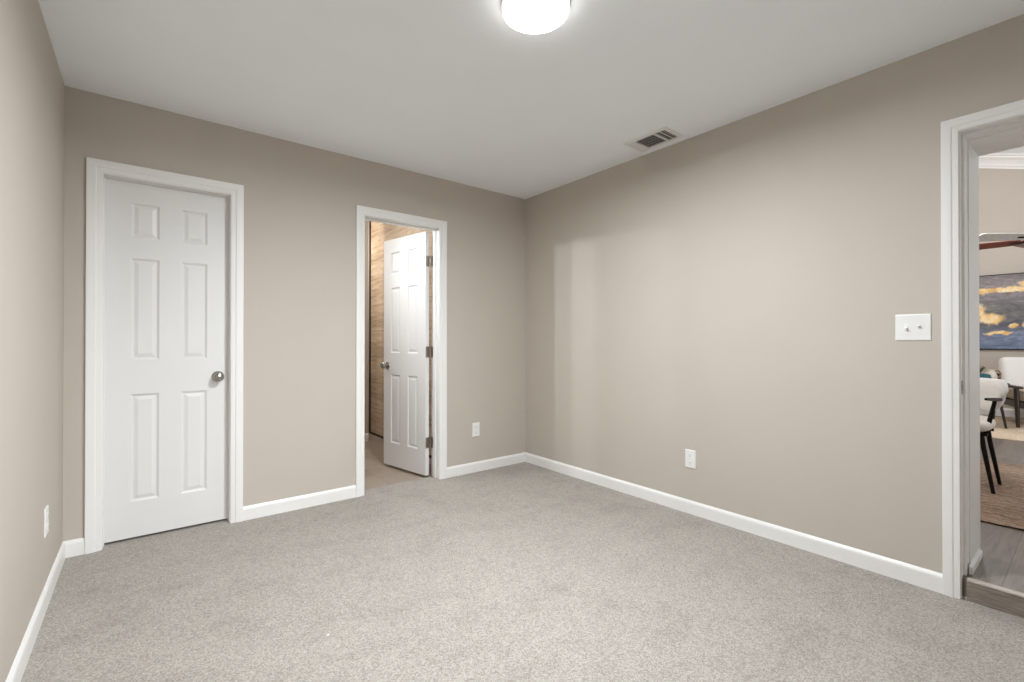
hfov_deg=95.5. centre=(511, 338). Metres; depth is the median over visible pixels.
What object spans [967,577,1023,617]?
step riser
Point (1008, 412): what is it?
baseboard
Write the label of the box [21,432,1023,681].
floor
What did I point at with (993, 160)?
crown molding
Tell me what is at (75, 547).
baseboard
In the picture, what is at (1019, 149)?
ceiling
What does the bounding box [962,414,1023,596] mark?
floor
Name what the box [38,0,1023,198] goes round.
ceiling
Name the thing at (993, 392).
dining chair
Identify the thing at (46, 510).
wall outlet
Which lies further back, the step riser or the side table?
the side table
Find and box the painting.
[979,272,1023,349]
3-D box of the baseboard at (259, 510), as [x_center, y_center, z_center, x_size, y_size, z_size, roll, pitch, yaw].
[-1.398,1.090,3.113,0.708,0.085,0.012,0,0,-38]
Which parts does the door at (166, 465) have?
knob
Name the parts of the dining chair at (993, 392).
seat frame, seat, leg, arm post, leg, backrest, armrest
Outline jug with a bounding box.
[985,369,1001,378]
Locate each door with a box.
[104,178,227,542]
[380,231,432,475]
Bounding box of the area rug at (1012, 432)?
[985,416,1023,441]
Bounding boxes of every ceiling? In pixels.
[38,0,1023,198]
[996,146,1023,152]
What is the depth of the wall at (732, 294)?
2.61 m
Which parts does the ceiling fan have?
blade, blade, blade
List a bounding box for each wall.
[0,0,64,681]
[63,86,524,540]
[364,220,368,433]
[525,14,1023,599]
[979,168,1023,409]
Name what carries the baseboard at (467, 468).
attached to the wall at (300, 200)
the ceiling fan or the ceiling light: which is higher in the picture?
the ceiling light
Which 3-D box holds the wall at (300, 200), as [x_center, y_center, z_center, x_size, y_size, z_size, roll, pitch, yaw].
[-0.976,-0.086,3.537,3.511,2.440,0.120,0,0,-38]
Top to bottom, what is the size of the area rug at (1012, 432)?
0.012 m
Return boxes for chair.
[980,378,1008,493]
[993,357,1023,427]
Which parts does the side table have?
leg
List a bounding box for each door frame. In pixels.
[84,157,243,553]
[355,205,446,496]
[940,99,1023,598]
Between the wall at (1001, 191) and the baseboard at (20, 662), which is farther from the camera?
the wall at (1001, 191)
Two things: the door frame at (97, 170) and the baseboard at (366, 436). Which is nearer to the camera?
the door frame at (97, 170)
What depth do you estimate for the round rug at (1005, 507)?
3.03 m
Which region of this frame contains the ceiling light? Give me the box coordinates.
[502,0,569,33]
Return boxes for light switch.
[895,314,931,340]
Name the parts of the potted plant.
pot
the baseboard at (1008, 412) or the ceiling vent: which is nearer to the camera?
the ceiling vent
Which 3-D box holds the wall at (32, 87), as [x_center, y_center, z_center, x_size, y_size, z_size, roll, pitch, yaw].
[-1.116,-0.099,0.787,0.120,2.440,4.260,0,0,-38]
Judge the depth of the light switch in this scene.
2.14 m
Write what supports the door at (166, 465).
in the wall at (300, 200)
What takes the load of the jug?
on the side table
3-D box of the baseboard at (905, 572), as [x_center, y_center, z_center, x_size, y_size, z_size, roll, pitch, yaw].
[1.014,1.090,3.190,0.012,0.085,2.884,0,0,-38]
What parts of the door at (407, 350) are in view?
knob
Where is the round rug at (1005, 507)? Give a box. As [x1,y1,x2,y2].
[980,460,1023,529]
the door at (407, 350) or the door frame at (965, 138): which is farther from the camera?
the door at (407, 350)
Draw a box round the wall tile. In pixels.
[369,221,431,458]
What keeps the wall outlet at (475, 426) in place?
attached to the wall at (300, 200)
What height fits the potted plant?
0.201 m
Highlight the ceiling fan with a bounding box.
[979,233,1023,249]
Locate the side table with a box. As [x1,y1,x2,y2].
[1000,383,1009,428]
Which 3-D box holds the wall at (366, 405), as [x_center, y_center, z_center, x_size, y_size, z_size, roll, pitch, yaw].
[-1.590,-0.275,4.646,2.300,2.870,2.580,0,0,-38]
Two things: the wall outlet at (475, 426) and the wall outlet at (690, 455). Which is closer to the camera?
the wall outlet at (690, 455)
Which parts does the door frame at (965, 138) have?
baseboard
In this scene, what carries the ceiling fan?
hanging from the ceiling at (1019, 149)
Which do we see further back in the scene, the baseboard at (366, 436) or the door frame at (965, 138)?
the baseboard at (366, 436)
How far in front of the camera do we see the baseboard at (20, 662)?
1.75 m
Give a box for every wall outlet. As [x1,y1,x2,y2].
[44,505,48,537]
[472,422,479,436]
[685,449,695,468]
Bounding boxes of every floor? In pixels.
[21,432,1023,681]
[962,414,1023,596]
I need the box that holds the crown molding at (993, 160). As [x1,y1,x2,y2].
[979,153,1023,168]
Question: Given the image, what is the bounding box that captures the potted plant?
[980,366,991,377]
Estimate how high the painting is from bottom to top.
1.034 m
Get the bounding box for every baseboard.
[5,542,65,681]
[63,537,83,557]
[243,485,355,520]
[364,433,368,441]
[447,452,524,477]
[525,452,942,593]
[980,408,1023,417]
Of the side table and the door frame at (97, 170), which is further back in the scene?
the side table
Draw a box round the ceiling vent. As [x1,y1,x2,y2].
[623,126,683,151]

